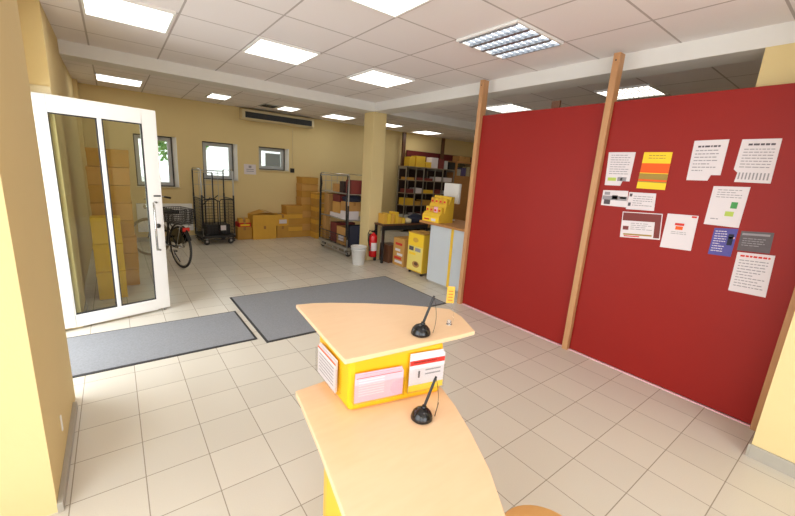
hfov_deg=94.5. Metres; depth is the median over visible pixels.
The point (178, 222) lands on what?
basket
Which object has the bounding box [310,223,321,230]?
carton
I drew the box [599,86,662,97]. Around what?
diffuser
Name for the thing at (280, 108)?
diffuser
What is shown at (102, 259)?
carton
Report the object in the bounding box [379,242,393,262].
carton
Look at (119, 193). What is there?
carton
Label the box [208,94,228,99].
diffuser
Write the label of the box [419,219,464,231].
countertop
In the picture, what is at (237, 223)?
packet
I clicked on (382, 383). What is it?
leaflet
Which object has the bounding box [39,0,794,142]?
ceiling
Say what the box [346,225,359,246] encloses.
parcel
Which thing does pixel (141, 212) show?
radiator
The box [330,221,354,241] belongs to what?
parcel
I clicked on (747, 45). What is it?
ceiling beam
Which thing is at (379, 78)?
diffuser
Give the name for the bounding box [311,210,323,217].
carton
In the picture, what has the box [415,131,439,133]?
diffuser
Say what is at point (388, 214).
packet
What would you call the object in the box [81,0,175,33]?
recessed light
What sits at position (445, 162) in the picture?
carton
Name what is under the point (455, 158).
carton
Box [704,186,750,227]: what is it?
notice
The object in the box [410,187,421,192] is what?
carton
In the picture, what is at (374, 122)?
wall column
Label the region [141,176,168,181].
ground
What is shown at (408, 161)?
carton
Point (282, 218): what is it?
carton
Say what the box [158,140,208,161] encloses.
tree
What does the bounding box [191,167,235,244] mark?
roll cage
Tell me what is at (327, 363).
leaflet
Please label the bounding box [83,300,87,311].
door
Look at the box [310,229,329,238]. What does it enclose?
carton
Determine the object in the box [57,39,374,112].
beam
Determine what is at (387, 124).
recessed light
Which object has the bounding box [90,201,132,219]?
carton
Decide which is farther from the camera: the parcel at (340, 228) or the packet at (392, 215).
the parcel at (340, 228)
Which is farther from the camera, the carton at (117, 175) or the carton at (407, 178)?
the carton at (407, 178)
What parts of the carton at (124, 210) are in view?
lid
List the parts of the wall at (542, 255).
post, panel, post, panel, post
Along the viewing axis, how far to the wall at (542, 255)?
3.23 m
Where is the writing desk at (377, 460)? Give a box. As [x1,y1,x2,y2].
[296,303,504,515]
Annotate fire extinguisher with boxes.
[368,229,376,256]
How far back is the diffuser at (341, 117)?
8.33 m
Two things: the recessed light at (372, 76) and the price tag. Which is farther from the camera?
the recessed light at (372, 76)
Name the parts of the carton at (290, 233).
lid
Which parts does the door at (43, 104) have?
handle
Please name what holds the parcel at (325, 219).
on the container
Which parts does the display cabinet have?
frame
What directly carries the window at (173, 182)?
in the wall at (330, 146)
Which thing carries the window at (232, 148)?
in the wall at (330, 146)
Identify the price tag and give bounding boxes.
[446,286,454,302]
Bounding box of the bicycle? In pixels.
[134,196,194,267]
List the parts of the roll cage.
post, post, frame, post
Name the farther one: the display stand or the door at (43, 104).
the display stand
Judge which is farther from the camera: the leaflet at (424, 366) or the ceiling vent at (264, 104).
the ceiling vent at (264, 104)
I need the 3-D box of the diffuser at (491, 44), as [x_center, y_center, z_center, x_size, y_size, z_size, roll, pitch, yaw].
[0.957,-1.859,3.149,0.604,0.003,0.594,-6,16,-37]
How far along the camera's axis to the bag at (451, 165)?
11.35 m
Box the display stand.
[422,195,454,223]
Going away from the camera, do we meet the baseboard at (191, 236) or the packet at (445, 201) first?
the packet at (445, 201)
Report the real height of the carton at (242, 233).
0.281 m
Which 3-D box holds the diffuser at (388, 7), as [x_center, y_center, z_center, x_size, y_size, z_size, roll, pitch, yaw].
[-0.077,-1.744,2.370,0.584,0.010,0.584,-6,16,-37]
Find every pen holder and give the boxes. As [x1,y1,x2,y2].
[411,295,435,337]
[411,376,438,424]
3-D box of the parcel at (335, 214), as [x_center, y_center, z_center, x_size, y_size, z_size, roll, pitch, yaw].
[-1.119,-0.894,7.599,0.360,0.080,0.500,-6,16,-37]
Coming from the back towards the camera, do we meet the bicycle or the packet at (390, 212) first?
the packet at (390, 212)
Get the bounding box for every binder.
[457,168,465,175]
[463,167,469,175]
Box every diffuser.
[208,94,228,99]
[279,107,297,110]
[323,115,351,119]
[351,71,409,86]
[356,0,424,14]
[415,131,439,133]
[466,24,555,54]
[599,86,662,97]
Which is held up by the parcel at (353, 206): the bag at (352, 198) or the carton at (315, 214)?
the bag at (352, 198)
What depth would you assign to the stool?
1.38 m
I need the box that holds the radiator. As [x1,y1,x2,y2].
[136,203,194,231]
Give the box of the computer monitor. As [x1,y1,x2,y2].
[444,183,461,220]
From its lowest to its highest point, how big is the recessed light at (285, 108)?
0.020 m
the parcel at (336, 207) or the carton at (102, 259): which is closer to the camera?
the carton at (102, 259)
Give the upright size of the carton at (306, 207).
0.155 m
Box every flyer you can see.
[620,211,662,239]
[737,231,773,253]
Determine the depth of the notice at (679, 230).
2.96 m
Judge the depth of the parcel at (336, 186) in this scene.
7.44 m
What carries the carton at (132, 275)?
on the floor
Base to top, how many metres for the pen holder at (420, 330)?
0.166 m
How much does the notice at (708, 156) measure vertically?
0.302 m
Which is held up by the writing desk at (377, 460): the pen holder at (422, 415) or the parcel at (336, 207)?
the pen holder at (422, 415)
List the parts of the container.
frame, post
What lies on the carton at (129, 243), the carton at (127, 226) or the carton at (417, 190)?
the carton at (127, 226)
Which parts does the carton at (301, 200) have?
lid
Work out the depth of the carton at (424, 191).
11.01 m
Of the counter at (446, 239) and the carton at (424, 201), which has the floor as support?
the counter at (446, 239)
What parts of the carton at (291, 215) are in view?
lid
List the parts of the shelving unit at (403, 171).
post, shelf, panel, shelf, shelf, post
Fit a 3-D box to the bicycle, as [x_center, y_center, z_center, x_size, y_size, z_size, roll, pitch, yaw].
[-3.712,-0.443,5.937,1.644,1.031,0.531,12,15,33]
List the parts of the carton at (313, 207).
lid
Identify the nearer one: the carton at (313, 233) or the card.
the card
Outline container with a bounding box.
[319,172,361,256]
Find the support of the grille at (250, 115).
attached to the air conditioner
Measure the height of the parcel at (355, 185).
0.260 m
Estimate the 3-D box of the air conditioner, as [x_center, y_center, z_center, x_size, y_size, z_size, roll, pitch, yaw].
[-2.689,-3.139,8.310,1.620,0.210,0.270,-6,16,-37]
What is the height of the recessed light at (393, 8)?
0.020 m
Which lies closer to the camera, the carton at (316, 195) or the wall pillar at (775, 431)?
the wall pillar at (775, 431)
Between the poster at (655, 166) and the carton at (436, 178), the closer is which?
the poster at (655, 166)
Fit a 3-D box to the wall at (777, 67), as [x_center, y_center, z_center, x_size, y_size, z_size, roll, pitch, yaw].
[2.905,-0.085,2.600,0.305,2.680,0.960,-6,16,-37]
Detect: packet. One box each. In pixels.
[235,221,250,226]
[237,218,249,222]
[378,213,386,223]
[383,212,390,223]
[389,211,398,223]
[391,214,394,223]
[443,199,448,204]
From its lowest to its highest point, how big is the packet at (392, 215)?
0.173 m
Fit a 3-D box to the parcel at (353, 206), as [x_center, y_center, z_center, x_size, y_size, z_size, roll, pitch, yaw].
[-0.914,-1.030,7.306,0.340,0.181,0.262,-5,16,-34]
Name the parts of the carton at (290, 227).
lid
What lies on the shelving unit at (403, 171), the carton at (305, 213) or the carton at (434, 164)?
the carton at (434, 164)
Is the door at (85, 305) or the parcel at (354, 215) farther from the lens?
the parcel at (354, 215)
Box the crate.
[202,222,229,234]
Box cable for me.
[292,128,292,167]
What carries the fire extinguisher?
attached to the wall column at (374, 122)
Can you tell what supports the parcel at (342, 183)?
on the container
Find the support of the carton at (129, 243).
on the carton at (131, 260)
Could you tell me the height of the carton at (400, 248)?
0.511 m
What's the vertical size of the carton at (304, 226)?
0.145 m
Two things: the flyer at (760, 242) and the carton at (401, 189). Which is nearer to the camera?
the flyer at (760, 242)
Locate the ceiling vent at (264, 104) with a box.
[258,103,278,107]
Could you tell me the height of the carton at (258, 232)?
0.301 m
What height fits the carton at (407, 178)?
0.072 m
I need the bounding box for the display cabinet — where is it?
[446,161,471,220]
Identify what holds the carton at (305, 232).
on the floor
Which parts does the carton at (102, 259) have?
lid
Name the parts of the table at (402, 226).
leg, leg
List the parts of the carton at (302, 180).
lid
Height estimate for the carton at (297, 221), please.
0.145 m
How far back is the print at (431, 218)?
5.69 m
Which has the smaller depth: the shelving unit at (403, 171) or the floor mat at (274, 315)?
the floor mat at (274, 315)
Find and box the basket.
[163,206,194,224]
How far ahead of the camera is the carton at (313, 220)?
8.80 m
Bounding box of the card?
[626,192,655,210]
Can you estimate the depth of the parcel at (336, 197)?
7.46 m
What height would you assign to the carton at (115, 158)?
0.210 m
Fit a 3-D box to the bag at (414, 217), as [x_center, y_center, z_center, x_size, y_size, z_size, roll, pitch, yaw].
[0.355,-0.802,7.318,0.379,0.182,0.254,-6,16,-37]
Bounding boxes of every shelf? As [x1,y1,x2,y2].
[321,213,359,221]
[322,190,360,194]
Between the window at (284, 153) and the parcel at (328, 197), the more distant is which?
the window at (284, 153)
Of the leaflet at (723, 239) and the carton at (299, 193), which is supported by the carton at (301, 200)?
the carton at (299, 193)
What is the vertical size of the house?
3.500 m
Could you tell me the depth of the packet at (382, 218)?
6.79 m
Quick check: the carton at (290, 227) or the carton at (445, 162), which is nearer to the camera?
the carton at (290, 227)
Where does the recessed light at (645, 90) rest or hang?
in the ceiling
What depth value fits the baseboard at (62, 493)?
1.96 m
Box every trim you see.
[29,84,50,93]
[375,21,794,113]
[387,111,475,132]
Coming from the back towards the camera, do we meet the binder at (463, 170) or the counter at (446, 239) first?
the binder at (463, 170)
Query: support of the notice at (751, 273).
attached to the wall at (542, 255)
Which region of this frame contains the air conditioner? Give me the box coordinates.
[239,108,313,128]
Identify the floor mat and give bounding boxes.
[67,311,256,377]
[230,276,445,342]
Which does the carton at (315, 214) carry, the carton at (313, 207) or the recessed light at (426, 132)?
the carton at (313, 207)
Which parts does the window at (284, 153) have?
sash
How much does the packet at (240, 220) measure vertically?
0.081 m
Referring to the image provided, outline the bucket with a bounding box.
[351,245,366,264]
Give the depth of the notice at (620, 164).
3.28 m
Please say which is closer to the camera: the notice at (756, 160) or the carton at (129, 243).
the notice at (756, 160)
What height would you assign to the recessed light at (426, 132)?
0.020 m
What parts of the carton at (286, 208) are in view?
lid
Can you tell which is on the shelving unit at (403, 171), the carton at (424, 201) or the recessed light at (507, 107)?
the carton at (424, 201)
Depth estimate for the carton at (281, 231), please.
8.65 m
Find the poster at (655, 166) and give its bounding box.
[636,152,672,189]
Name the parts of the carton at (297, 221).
lid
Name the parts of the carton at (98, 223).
lid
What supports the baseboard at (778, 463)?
attached to the wall pillar at (775, 431)
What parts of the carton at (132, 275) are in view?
lid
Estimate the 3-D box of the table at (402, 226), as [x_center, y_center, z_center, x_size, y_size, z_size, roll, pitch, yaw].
[0.073,-0.329,7.216,1.110,0.730,0.295,-6,16,-37]
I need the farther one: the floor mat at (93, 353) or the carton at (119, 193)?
the carton at (119, 193)
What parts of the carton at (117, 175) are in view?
lid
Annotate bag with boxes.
[342,195,360,201]
[407,213,421,222]
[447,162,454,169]
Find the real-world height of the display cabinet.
2.150 m
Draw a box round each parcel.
[322,215,329,238]
[324,193,339,214]
[330,211,340,217]
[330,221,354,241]
[332,201,340,212]
[333,183,339,191]
[333,194,345,201]
[336,225,345,245]
[339,181,345,192]
[340,210,358,219]
[341,201,360,211]
[346,180,361,193]
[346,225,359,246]
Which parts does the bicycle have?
frame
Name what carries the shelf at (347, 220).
attached to the container
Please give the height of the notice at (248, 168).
0.220 m
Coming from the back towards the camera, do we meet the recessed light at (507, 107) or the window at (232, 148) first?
the window at (232, 148)
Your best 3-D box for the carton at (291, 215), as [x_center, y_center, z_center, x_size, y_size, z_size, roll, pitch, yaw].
[-2.555,-1.053,8.905,0.391,0.145,0.376,-6,16,-36]
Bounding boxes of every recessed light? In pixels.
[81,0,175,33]
[94,72,142,86]
[205,92,232,99]
[242,36,320,64]
[275,106,301,111]
[320,113,356,119]
[347,68,414,87]
[349,0,431,17]
[386,123,403,127]
[411,130,442,134]
[456,19,563,58]
[486,103,534,112]
[594,84,668,99]
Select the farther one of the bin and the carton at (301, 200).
the carton at (301, 200)
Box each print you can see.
[394,242,401,263]
[422,215,437,222]
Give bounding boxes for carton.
[85,147,129,167]
[85,166,130,185]
[88,184,130,202]
[89,215,121,243]
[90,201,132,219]
[92,240,124,272]
[96,267,127,299]
[120,219,134,236]
[122,234,137,252]
[124,253,138,269]
[126,269,139,285]
[235,226,251,239]
[248,209,277,225]
[251,226,275,239]
[274,213,287,225]
[276,226,287,237]
[281,204,302,211]
[281,211,302,218]
[287,225,301,230]
[287,231,302,236]
[288,218,301,224]
[296,176,317,183]
[296,183,317,190]
[296,190,317,197]
[296,196,310,203]
[296,203,310,210]
[301,224,310,229]
[302,211,310,216]
[302,217,310,223]
[302,230,309,236]
[310,192,326,198]
[310,204,323,211]
[310,217,321,223]
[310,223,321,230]
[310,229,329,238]
[311,198,323,204]
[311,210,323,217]
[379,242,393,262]
[392,236,408,266]
[399,197,412,204]
[400,188,413,192]
[401,177,413,179]
[404,157,414,165]
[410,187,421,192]
[411,156,424,166]
[416,199,430,204]
[421,190,432,193]
[425,162,431,167]
[426,157,437,167]
[428,189,439,193]
[430,177,440,181]
[438,159,443,168]
[441,177,451,181]
[444,161,447,168]
[452,156,469,161]
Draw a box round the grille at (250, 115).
[245,111,311,125]
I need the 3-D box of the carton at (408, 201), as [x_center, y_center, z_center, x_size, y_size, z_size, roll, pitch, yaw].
[0.249,-1.663,10.771,0.303,0.200,0.300,-6,16,-37]
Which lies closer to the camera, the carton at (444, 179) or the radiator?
the radiator
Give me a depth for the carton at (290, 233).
8.86 m
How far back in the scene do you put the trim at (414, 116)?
7.31 m
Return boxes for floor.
[48,228,794,515]
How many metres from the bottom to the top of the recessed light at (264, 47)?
0.020 m
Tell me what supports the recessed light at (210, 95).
in the ceiling
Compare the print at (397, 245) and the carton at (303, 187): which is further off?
the carton at (303, 187)
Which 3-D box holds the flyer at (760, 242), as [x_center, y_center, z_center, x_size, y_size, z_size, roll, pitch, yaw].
[2.543,-0.115,2.613,0.003,0.156,0.175,-6,16,-37]
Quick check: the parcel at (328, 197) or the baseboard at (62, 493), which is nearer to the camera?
the baseboard at (62, 493)
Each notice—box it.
[244,164,255,174]
[605,152,635,185]
[660,214,698,250]
[686,139,729,180]
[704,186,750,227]
[728,252,774,297]
[734,138,781,183]
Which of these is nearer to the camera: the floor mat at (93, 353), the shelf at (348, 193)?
the floor mat at (93, 353)
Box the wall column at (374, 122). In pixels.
[359,112,386,259]
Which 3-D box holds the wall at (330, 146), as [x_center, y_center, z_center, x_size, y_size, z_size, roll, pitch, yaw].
[-1.783,-2.089,9.667,10.550,2.820,0.280,-6,16,-37]
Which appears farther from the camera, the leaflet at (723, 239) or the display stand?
the display stand
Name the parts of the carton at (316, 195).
lid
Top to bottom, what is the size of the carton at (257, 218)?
0.335 m
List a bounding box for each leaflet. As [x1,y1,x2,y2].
[318,342,337,392]
[354,366,403,403]
[408,349,444,391]
[601,190,627,206]
[708,228,737,256]
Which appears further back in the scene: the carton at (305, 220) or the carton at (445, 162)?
the carton at (445, 162)
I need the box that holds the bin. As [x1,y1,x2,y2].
[406,230,429,275]
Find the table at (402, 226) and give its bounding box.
[373,222,428,262]
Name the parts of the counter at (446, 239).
panel, panel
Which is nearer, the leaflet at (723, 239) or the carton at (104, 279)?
the leaflet at (723, 239)
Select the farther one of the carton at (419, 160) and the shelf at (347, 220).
the carton at (419, 160)
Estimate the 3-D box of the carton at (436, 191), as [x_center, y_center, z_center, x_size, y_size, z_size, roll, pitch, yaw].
[1.131,-2.057,11.347,0.221,0.124,0.300,-6,16,-37]
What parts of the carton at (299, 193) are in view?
lid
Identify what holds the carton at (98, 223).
on the carton at (102, 259)
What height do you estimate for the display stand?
0.400 m
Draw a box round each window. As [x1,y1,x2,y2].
[133,133,180,187]
[202,141,239,181]
[259,146,289,171]
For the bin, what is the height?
0.715 m
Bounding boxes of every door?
[31,92,169,328]
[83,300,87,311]
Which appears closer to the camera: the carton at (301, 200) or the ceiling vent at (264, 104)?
the ceiling vent at (264, 104)
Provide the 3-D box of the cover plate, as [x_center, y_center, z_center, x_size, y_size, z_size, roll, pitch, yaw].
[-1.818,0.893,1.990,0.006,0.090,0.022,-6,16,-37]
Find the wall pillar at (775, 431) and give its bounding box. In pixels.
[752,312,794,462]
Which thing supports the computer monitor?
on the counter at (446, 239)
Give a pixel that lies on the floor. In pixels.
(221, 431)
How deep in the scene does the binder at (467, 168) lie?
11.93 m
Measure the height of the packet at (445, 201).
0.085 m
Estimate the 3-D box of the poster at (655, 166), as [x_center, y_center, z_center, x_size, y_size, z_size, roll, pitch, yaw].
[2.140,-0.727,3.065,0.003,0.301,0.213,-6,16,-37]
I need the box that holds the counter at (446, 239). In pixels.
[419,219,464,292]
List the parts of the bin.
lid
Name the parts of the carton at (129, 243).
lid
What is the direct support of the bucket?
on the floor
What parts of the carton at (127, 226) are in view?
lid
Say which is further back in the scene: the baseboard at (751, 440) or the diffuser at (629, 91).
the diffuser at (629, 91)
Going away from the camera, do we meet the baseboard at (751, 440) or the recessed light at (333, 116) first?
the baseboard at (751, 440)
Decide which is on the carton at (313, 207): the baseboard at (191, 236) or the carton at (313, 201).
the carton at (313, 201)
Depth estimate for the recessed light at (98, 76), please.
5.83 m
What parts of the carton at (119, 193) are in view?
lid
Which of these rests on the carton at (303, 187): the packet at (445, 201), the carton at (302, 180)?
the carton at (302, 180)
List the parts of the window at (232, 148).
sill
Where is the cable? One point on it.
(292, 128)
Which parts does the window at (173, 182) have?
sill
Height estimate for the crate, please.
0.200 m
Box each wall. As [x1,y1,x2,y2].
[0,0,92,515]
[78,83,473,236]
[457,52,794,430]
[755,43,794,86]
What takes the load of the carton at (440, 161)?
on the shelving unit at (403, 171)
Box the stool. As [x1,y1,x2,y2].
[505,505,561,515]
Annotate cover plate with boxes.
[60,415,63,430]
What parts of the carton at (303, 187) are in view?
lid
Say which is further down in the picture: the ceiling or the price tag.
the price tag
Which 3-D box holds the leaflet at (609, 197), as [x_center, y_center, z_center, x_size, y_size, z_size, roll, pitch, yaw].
[1.964,-0.541,3.325,0.003,0.144,0.223,-6,16,-37]
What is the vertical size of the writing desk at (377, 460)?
1.000 m
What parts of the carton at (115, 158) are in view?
lid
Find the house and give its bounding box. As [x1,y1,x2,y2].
[206,146,279,175]
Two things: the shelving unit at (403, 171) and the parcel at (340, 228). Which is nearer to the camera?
the parcel at (340, 228)
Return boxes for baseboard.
[57,401,77,512]
[137,227,381,241]
[745,433,754,455]
[748,444,794,478]
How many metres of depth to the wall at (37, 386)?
1.75 m
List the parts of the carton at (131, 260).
lid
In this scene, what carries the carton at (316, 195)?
on the carton at (313, 201)
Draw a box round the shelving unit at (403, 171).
[395,132,471,231]
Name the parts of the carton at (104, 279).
lid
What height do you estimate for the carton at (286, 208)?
0.145 m
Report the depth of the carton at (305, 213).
8.96 m
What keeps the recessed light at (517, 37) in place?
in the ceiling
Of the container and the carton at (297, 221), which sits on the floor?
the container

